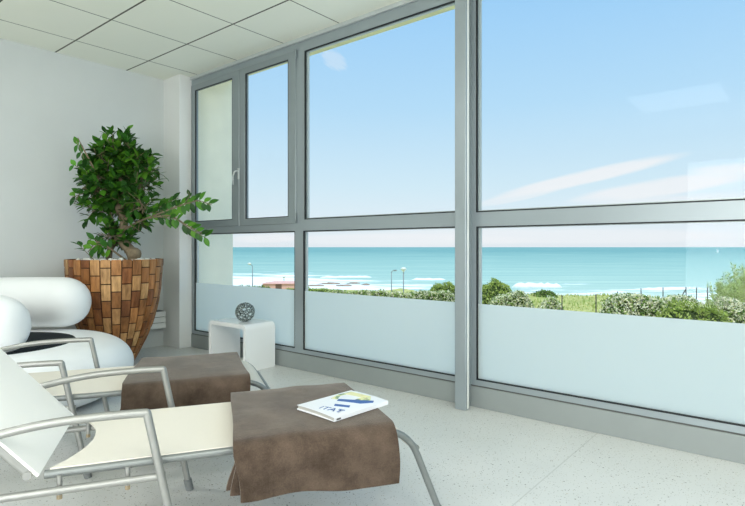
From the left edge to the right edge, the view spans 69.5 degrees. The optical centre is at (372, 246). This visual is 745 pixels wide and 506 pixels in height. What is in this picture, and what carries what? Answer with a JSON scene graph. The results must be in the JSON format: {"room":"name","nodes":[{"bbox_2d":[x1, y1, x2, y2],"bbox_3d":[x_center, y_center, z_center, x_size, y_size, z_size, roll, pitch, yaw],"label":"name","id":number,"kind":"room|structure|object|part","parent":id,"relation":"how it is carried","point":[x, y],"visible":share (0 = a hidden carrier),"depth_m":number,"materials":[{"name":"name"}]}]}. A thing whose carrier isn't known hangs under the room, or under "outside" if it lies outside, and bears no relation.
{"room":"spa","nodes":[
{"label":"spa","id":0,"kind":"room"},
{"bbox_2d":[0,38,163,348],"bbox_3d":[-4.072,-0.350,3.266,0.200,2.700,6.260,0,0,40],"label":"wall","id":1,"kind":"structure","parent":0,"point":[48,99],"depth_m":4.68,"materials":[{"name":"paint"}]},
{"bbox_2d":[150,310,165,329],"bbox_3d":[-2.299,0.724,5.178,0.105,0.172,0.605,0,0,40],"label":"wall heater","id":2,"kind":"object","parent":1,"relation":"attached to","point":[160,320],"visible":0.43,"depth_m":5.33,"materials":[{"name":"white metal"}]},
{"bbox_2d":[164,74,191,348],"bbox_3d":[-1.970,-0.350,5.424,0.300,2.700,0.135,0,0,40],"label":"wall column","id":3,"kind":"structure","parent":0,"point":[177,89],"depth_m":5.34,"materials":[{"name":"paint"}]},
{"bbox_2d":[0,0,400,79],"bbox_3d":[-0.785,-1.825,0.557,8.720,0.250,6.260,0,0,40],"label":"ceiling","id":4,"kind":"structure","parent":0,"point":[159,39],"depth_m":4.16,"materials":[{"name":"tile"}]},
{"bbox_2d":[198,81,232,284],"bbox_3d":[-1.841,1.200,5.801,0.420,6.000,0.490,0,0,40],"label":"wall","id":5,"kind":"structure","parent":0,"point":[214,102],"depth_m":5.70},
{"bbox_2d":[191,334,744,463],"bbox_3d":[1.294,0.936,2.856,8.037,0.128,0.066,0,0,40],"label":"wall","id":6,"kind":"structure","parent":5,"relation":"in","point":[696,440],"depth_m":3.07,"materials":[{"name":"grey paint"}]},
{"bbox_2d":[192,207,744,435],"bbox_3d":[1.296,0.344,2.859,8.037,1.057,0.060,0,0,40],"label":"window","id":7,"kind":"structure","parent":6,"relation":"on","point":[693,368],"depth_m":2.85,"materials":[{"name":"glass"}]},
{"bbox_2d":[192,224,299,352],"bbox_3d":[-1.193,0.339,4.897,1.602,1.048,0.040,0,0,40],"label":"window","id":8,"kind":"structure","parent":7,"relation":"on","point":[210,302],"depth_m":4.77,"materials":[{"name":"glass"}]},
{"bbox_2d":[191,42,299,227],"bbox_3d":[-1.215,-0.926,4.872,1.602,1.483,0.107,0,0,40],"label":"window","id":9,"kind":"structure","parent":8,"relation":"on","point":[239,73],"depth_m":4.83,"materials":[{"name":"grey metal"}]},
{"bbox_3d":[-1.500,-0.902,5.138,0.779,1.420,0.042,0,0,40],"label":"sash","id":10,"kind":"part","parent":9,"relation":"part of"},
{"bbox_3d":[-1.244,-0.629,4.856,0.043,0.128,0.045,0,0,40],"label":"lever","id":11,"kind":"part","parent":9,"relation":"part of","materials":[{"name":"metal"}]},
{"bbox_3d":[-1.216,-0.665,4.869,0.022,0.100,0.012,0,0,40],"label":"handle","id":12,"kind":"part","parent":9,"relation":"part of","materials":[{"name":"metal"}]},
{"bbox_3d":[-0.907,-0.902,4.649,0.750,1.420,0.042,0,0,40],"label":"sash","id":13,"kind":"part","parent":9,"relation":"part of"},
{"bbox_2d":[300,218,454,380],"bbox_3d":[0.025,0.339,3.893,1.555,1.048,0.040,0,0,40],"label":"window","id":14,"kind":"structure","parent":7,"relation":"on","point":[414,334],"depth_m":3.86,"materials":[{"name":"glass"}]},
{"bbox_2d":[300,0,454,223],"bbox_3d":[0.025,-0.926,3.893,1.555,1.483,0.040,0,0,40],"label":"window","id":15,"kind":"structure","parent":14,"relation":"on","point":[418,8],"depth_m":4.10,"materials":[{"name":"grey metal"}]},
{"bbox_2d":[471,0,744,217],"bbox_3d":[1.427,-0.926,2.737,2.080,1.483,0.040,0,0,40],"label":"window","id":16,"kind":"structure","parent":7,"relation":"on","point":[476,5],"depth_m":3.36,"materials":[{"name":"grey metal"}]},
{"bbox_2d":[190,0,417,79],"bbox_3d":[1.290,-1.684,2.852,8.037,0.032,0.078,0,0,40],"label":"trim","id":17,"kind":"structure","parent":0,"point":[402,2],"depth_m":4.27,"materials":[{"name":"metal"}]},
{"bbox_2d":[231,5,454,80],"bbox_3d":[1.355,-1.925,3.153,8.720,0.250,0.470,0,0,40],"label":"roof overhang","id":18,"kind":"object","parent":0,"point":[453,6],"depth_m":4.49,"materials":[{"name":"beige paint"}]},
{"bbox_2d":[0,345,744,505],"bbox_3d":[-0.785,1.100,0.557,8.720,0.200,6.260,0,0,40],"label":"floor","id":19,"kind":"structure","parent":0,"point":[475,456],"depth_m":2.37,"materials":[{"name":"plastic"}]},
{"bbox_2d":[0,277,133,407],"bbox_3d":[-2.435,0.605,3.460,1.650,0.760,1.580,0,0,0],"label":"lounge chair","id":20,"kind":"object","parent":19,"relation":"on","point":[26,303],"visible":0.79,"depth_m":3.64,"materials":[{"name":"white plastic"}]},
{"bbox_3d":[-2.400,0.797,3.460,1.580,0.376,1.580,0,0,0],"label":"seat","id":21,"kind":"part","parent":20,"relation":"part of","materials":[{"name":"white plastic"}]},
{"bbox_2d":[0,337,269,478],"bbox_3d":[-1.343,0.534,2.609,1.848,0.944,0.632,0,0,-20],"label":"sun lounger","id":22,"kind":"object","parent":19,"relation":"on","point":[109,386],"visible":0.44,"depth_m":2.57,"materials":[{"name":"metal"}]},
{"bbox_3d":[-1.657,0.743,2.176,0.925,0.523,0.025,0,0,-20],"label":"armrest","id":23,"kind":"part","parent":22,"relation":"part of","materials":[{"name":"metal"}]},
{"bbox_3d":[-1.833,0.743,2.751,0.925,0.523,0.025,0,0,-20],"label":"armrest","id":24,"kind":"part","parent":22,"relation":"part of","materials":[{"name":"metal"}]},
{"bbox_3d":[-0.996,0.823,2.464,1.292,0.362,0.025,0,0,-20],"label":"rail","id":25,"kind":"part","parent":22,"relation":"part of","materials":[{"name":"silver metal"}]},
{"bbox_2d":[120,352,250,409],"bbox_3d":[-0.949,0.706,2.713,0.574,0.217,0.685,0,0,-20],"label":"blanket","id":26,"kind":"object","parent":22,"relation":"on","point":[201,379],"visible":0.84,"depth_m":2.46,"materials":[{"name":"brown fabric"}]},
{"bbox_2d":[64,125,217,360],"bbox_3d":[-2.020,-0.033,4.542,1.164,2.066,0.891,0,0,40],"label":"potted plant","id":27,"kind":"object","parent":19,"relation":"on","point":[125,292],"visible":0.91,"depth_m":4.49,"materials":[{"name":"green plant"}]},
{"bbox_3d":[-2.211,0.555,4.620,0.748,0.890,0.748,0,0,40],"label":"planter","id":28,"kind":"part","parent":27,"relation":"part of","materials":[{"name":"brown wood"}]},
{"bbox_2d":[0,348,440,505],"bbox_3d":[-0.687,0.534,1.918,1.848,0.944,0.632,0,0,-20],"label":"sun lounger","id":29,"kind":"object","parent":19,"relation":"on","point":[33,422],"visible":0.77,"depth_m":1.73,"materials":[{"name":"white metal"}]},
{"bbox_3d":[-1.307,0.358,1.692,0.528,0.593,0.567,0,0,-20],"label":"backrest frame","id":30,"kind":"part","parent":29,"relation":"part of","materials":[{"name":"metal"}]},
{"bbox_3d":[-1.173,0.698,2.043,0.742,0.027,0.023,0,0,-20],"label":"rail","id":31,"kind":"part","parent":29,"relation":"part of","materials":[{"name":"metal"}]},
{"bbox_3d":[-0.979,0.698,1.510,0.742,0.027,0.023,0,0,-20],"label":"rail","id":32,"kind":"part","parent":29,"relation":"part of","materials":[{"name":"metal"}]},
{"bbox_3d":[-1.001,0.743,1.485,0.925,0.523,0.025,0,0,-20],"label":"armrest","id":33,"kind":"part","parent":29,"relation":"part of","materials":[{"name":"metal"}]},
{"bbox_3d":[-1.177,0.743,2.059,0.925,0.523,0.025,0,0,-20],"label":"armrest","id":34,"kind":"part","parent":29,"relation":"part of","materials":[{"name":"metal"}]},
{"bbox_3d":[-0.340,0.823,1.773,1.292,0.362,0.025,0,0,-20],"label":"rail","id":35,"kind":"part","parent":29,"relation":"part of","materials":[{"name":"silver metal"}]},
{"bbox_2d":[226,382,399,502],"bbox_3d":[-0.286,0.706,2.024,0.562,0.217,0.686,0,0,-20],"label":"blanket","id":36,"kind":"object","parent":29,"relation":"on","point":[279,448],"visible":0.86,"depth_m":1.75,"materials":[{"name":"brown fabric"}]},
{"bbox_2d":[297,390,387,421],"bbox_3d":[-0.108,0.588,2.005,0.202,0.020,0.279,0,0,43],"label":"magazine","id":37,"kind":"object","parent":36,"relation":"on","point":[343,405],"visible":1,"depth_m":1.97,"materials":[{"name":"white paper"}]},
{"bbox_2d":[334,404,349,406],"bbox_3d":[-0.112,0.580,1.962,0.061,0.004,0.021,0,0,14],"label":"picture","id":38,"kind":"object","parent":37,"relation":"on","point":[335,405],"depth_m":1.96,"materials":[{"name":"blue paper"}]},
{"bbox_2d":[331,392,370,400],"bbox_3d":[-0.077,0.580,2.062,0.150,0.003,0.126,0,0,43],"label":"picture","id":39,"kind":"object","parent":37,"relation":"on","point":[344,396],"depth_m":2.07},
{"bbox_2d":[337,399,373,403],"bbox_3d":[-0.065,0.580,2.015,0.137,0.005,0.042,0,0,6],"label":"picture","id":40,"kind":"object","parent":37,"relation":"on","point":[341,401],"depth_m":2.01,"materials":[{"name":"blue paper"}]},
{"bbox_2d":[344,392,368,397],"bbox_3d":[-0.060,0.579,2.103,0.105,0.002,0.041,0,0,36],"label":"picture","id":41,"kind":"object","parent":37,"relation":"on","point":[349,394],"depth_m":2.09},
{"bbox_2d":[209,317,274,369],"bbox_3d":[-1.109,0.812,4.550,0.510,0.376,0.300,0,0,40],"label":"side table","id":42,"kind":"object","parent":19,"relation":"on","point":[224,334],"visible":0.85,"depth_m":4.46,"materials":[{"name":"white paint"}]},
{"bbox_2d":[235,302,254,321],"bbox_3d":[-1.065,0.543,4.486,0.163,0.161,0.162,0,0,40],"label":"ball","id":43,"kind":"object","parent":42,"relation":"on","point":[238,309],"visible":1,"depth_m":4.45,"materials":[{"name":"metal"}]},
{"bbox_2d":[455,0,470,410],"bbox_3d":[0.575,-0.350,3.339,0.080,2.700,0.115,0,0,40],"label":"column","id":44,"kind":"structure","parent":19,"relation":"on","point":[462,7],"depth_m":3.29,"materials":[{"name":"grey metal"}]},
{"label":"outside","id":45,"kind":"structure","parent":0,"visible":0},
{"bbox_2d":[233,247,744,301],"bbox_3d":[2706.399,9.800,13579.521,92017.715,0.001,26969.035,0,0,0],"label":"sea","id":46,"kind":"structure","parent":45,"point":[584,271],"depth_m":284.46,"materials":[{"name":"liquid"}]},
{"bbox_2d":[320,276,370,277],"bbox_3d":[-8.515,9.638,172.616,16.708,0.824,4.475,0,0,0],"label":"breaking wave","id":47,"kind":"object","parent":46,"relation":"on","point":[324,276],"visible":0.8,"depth_m":171.82,"materials":[{"name":"white liquid"}]},
{"bbox_2d":[412,278,444,279],"bbox_3d":[16.779,9.594,159.517,10.097,0.913,4.471,0,0,0],"label":"breaking wave","id":48,"kind":"object","parent":46,"relation":"on","point":[415,278],"visible":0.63,"depth_m":158.64,"materials":[{"name":"white liquid"}]},
{"bbox_2d":[512,282,561,287],"bbox_3d":[39.926,9.289,129.991,11.857,1.523,4.394,0,0,0],"label":"breaking wave","id":49,"kind":"object","parent":46,"relation":"on","point":[529,284],"visible":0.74,"depth_m":129.10,"materials":[{"name":"white liquid"}]},
{"bbox_2d":[642,287,684,289],"bbox_3d":[67.678,9.636,123.916,11.068,0.827,4.456,0,0,0],"label":"breaking wave","id":50,"kind":"object","parent":46,"relation":"on","point":[648,288],"visible":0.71,"depth_m":122.91,"materials":[{"name":"white liquid"}]},
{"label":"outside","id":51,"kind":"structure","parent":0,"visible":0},
{"bbox_2d":[241,337,738,423],"bbox_3d":[7.582,2.860,4.481,38.000,0.480,10.440,0,0,40],"label":"floor","id":52,"kind":"structure","parent":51,"point":[241,337],"depth_m":9.94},
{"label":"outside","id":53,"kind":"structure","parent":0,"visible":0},
{"bbox_2d":[314,288,705,312],"bbox_3d":[9.319,8.913,131.832,243.434,13.175,214.499,0,0,39],"label":"ground","id":54,"kind":"structure","parent":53,"point":[586,303],"depth_m":26.72,"materials":[{"name":"green plant"}]},
{"bbox_2d":[238,285,269,287],"bbox_3d":[-20.301,7.433,91.976,6.387,2.179,2.338,0,0,0],"label":"hedge","id":55,"kind":"object","parent":54,"relation":"on","point":[262,286],"visible":0.18,"depth_m":91.74,"materials":[{"name":"green plant"}]},
{"bbox_2d":[262,281,293,288],"bbox_3d":[-16.574,7.484,100.500,7.663,2.231,4.400,0,0,0],"label":"building","id":56,"kind":"structure","parent":54,"relation":"on","point":[273,284],"depth_m":98.50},
{"bbox_2d":[276,284,281,288],"bbox_3d":[-17.225,7.301,98.470,1.100,0.880,0.060,0,0,0],"label":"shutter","id":57,"kind":"object","parent":56,"relation":"hanging from","point":[278,286],"depth_m":98.45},
{"bbox_2d":[287,287,327,291],"bbox_3d":[-10.696,7.420,87.950,7.783,2.020,2.310,0,0,0],"label":"hedge","id":58,"kind":"object","parent":54,"relation":"on","point":[309,289],"visible":0.3,"depth_m":87.52,"materials":[{"name":"green plant"}]},
{"bbox_2d":[327,288,389,296],"bbox_3d":[-0.779,2.529,26.985,3.654,0.899,1.061,0,0,0],"label":"hedge","id":59,"kind":"object","parent":54,"relation":"on","point":[383,293],"visible":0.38,"depth_m":26.74,"materials":[{"name":"green plant"}]},
{"bbox_2d":[401,267,405,291],"bbox_3d":[3.464,5.391,60.000,0.660,6.282,0.660,0,0,0],"label":"street lamp","id":60,"kind":"object","parent":54,"relation":"on","point":[403,269],"visible":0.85,"depth_m":59.93,"materials":[{"name":"white metal"}]},
{"bbox_2d":[387,290,454,301],"bbox_3d":[2.220,2.472,23.989,3.496,1.177,1.082,0,0,0],"label":"hedge","id":61,"kind":"object","parent":54,"relation":"on","point":[440,295],"visible":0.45,"depth_m":23.72,"materials":[{"name":"green plant"}]},
{"bbox_2d":[430,281,454,293],"bbox_3d":[3.917,2.413,29.004,2.188,1.196,1.693,0,0,0],"label":"bush","id":62,"kind":"object","parent":54,"relation":"on","point":[449,286],"visible":0.3,"depth_m":28.55,"materials":[{"name":"green plant"}]},
{"bbox_2d":[482,278,512,303],"bbox_3d":[5.710,2.153,24.990,1.786,1.470,1.685,0,0,0],"label":"bush","id":63,"kind":"object","parent":54,"relation":"on","point":[495,287],"visible":0.46,"depth_m":24.48,"materials":[{"name":"green plant"}]},
{"bbox_2d":[488,290,534,307],"bbox_3d":[5.300,2.362,20.608,1.833,1.445,1.171,0,0,0],"label":"hedge","id":64,"kind":"object","parent":54,"relation":"on","point":[519,298],"visible":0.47,"depth_m":20.28,"materials":[{"name":"green plant"}]},
{"bbox_2d":[530,289,557,297],"bbox_3d":[9.264,2.537,28.990,1.394,0.590,1.128,0,0,0],"label":"shrub","id":65,"kind":"object","parent":54,"relation":"on","point":[543,293],"visible":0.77,"depth_m":28.64,"materials":[{"name":"green plant"}]},
{"bbox_2d":[537,295,564,309],"bbox_3d":[5.941,2.366,17.985,1.092,1.495,1.123,0,0,0],"label":"hedge","id":66,"kind":"object","parent":54,"relation":"on","point":[551,303],"visible":0.22,"depth_m":17.74,"materials":[{"name":"green plant"}]},
{"bbox_2d":[561,295,562,309],"bbox_3d":[5.999,2.254,17.000,0.046,1.446,0.046,0,0,0],"label":"fence post","id":67,"kind":"object","parent":54,"relation":"on","point":[561,295],"visible":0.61,"depth_m":16.99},
{"bbox_2d":[595,294,596,312],"bbox_3d":[6.742,2.161,16.200,0.046,1.466,0.046,0,0,0],"label":"fence post","id":68,"kind":"object","parent":54,"relation":"on","point":[595,294],"visible":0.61,"depth_m":16.19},
{"bbox_2d":[598,292,702,316],"bbox_3d":[8.857,2.161,17.000,3.291,1.480,1.480,0,0,0],"label":"hedge","id":69,"kind":"object","parent":54,"relation":"on","point":[635,304],"visible":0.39,"depth_m":16.60,"materials":[{"name":"green plant"}]},
{"bbox_2d":[656,299,732,322],"bbox_3d":[8.571,2.184,14.491,2.055,1.575,1.133,0,0,0],"label":"shrub","id":70,"kind":"object","parent":54,"relation":"on","point":[677,312],"visible":0.38,"depth_m":14.26,"materials":[{"name":"green plant"}]},
{"bbox_2d":[699,262,744,306],"bbox_3d":[12.246,1.653,17.516,2.924,2.478,1.437,0,0,0],"label":"bush","id":71,"kind":"object","parent":54,"relation":"on","point":[737,291],"visible":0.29,"depth_m":17.46,"materials":[{"name":"green plant"}]},
{"bbox_2d":[707,296,744,323],"bbox_3d":[10.309,2.207,15.503,1.388,1.614,1.057,0,0,0],"label":"hedge","id":72,"kind":"object","parent":54,"relation":"on","point":[736,312],"visible":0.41,"depth_m":15.21,"materials":[{"name":"green plant"}]}
]}

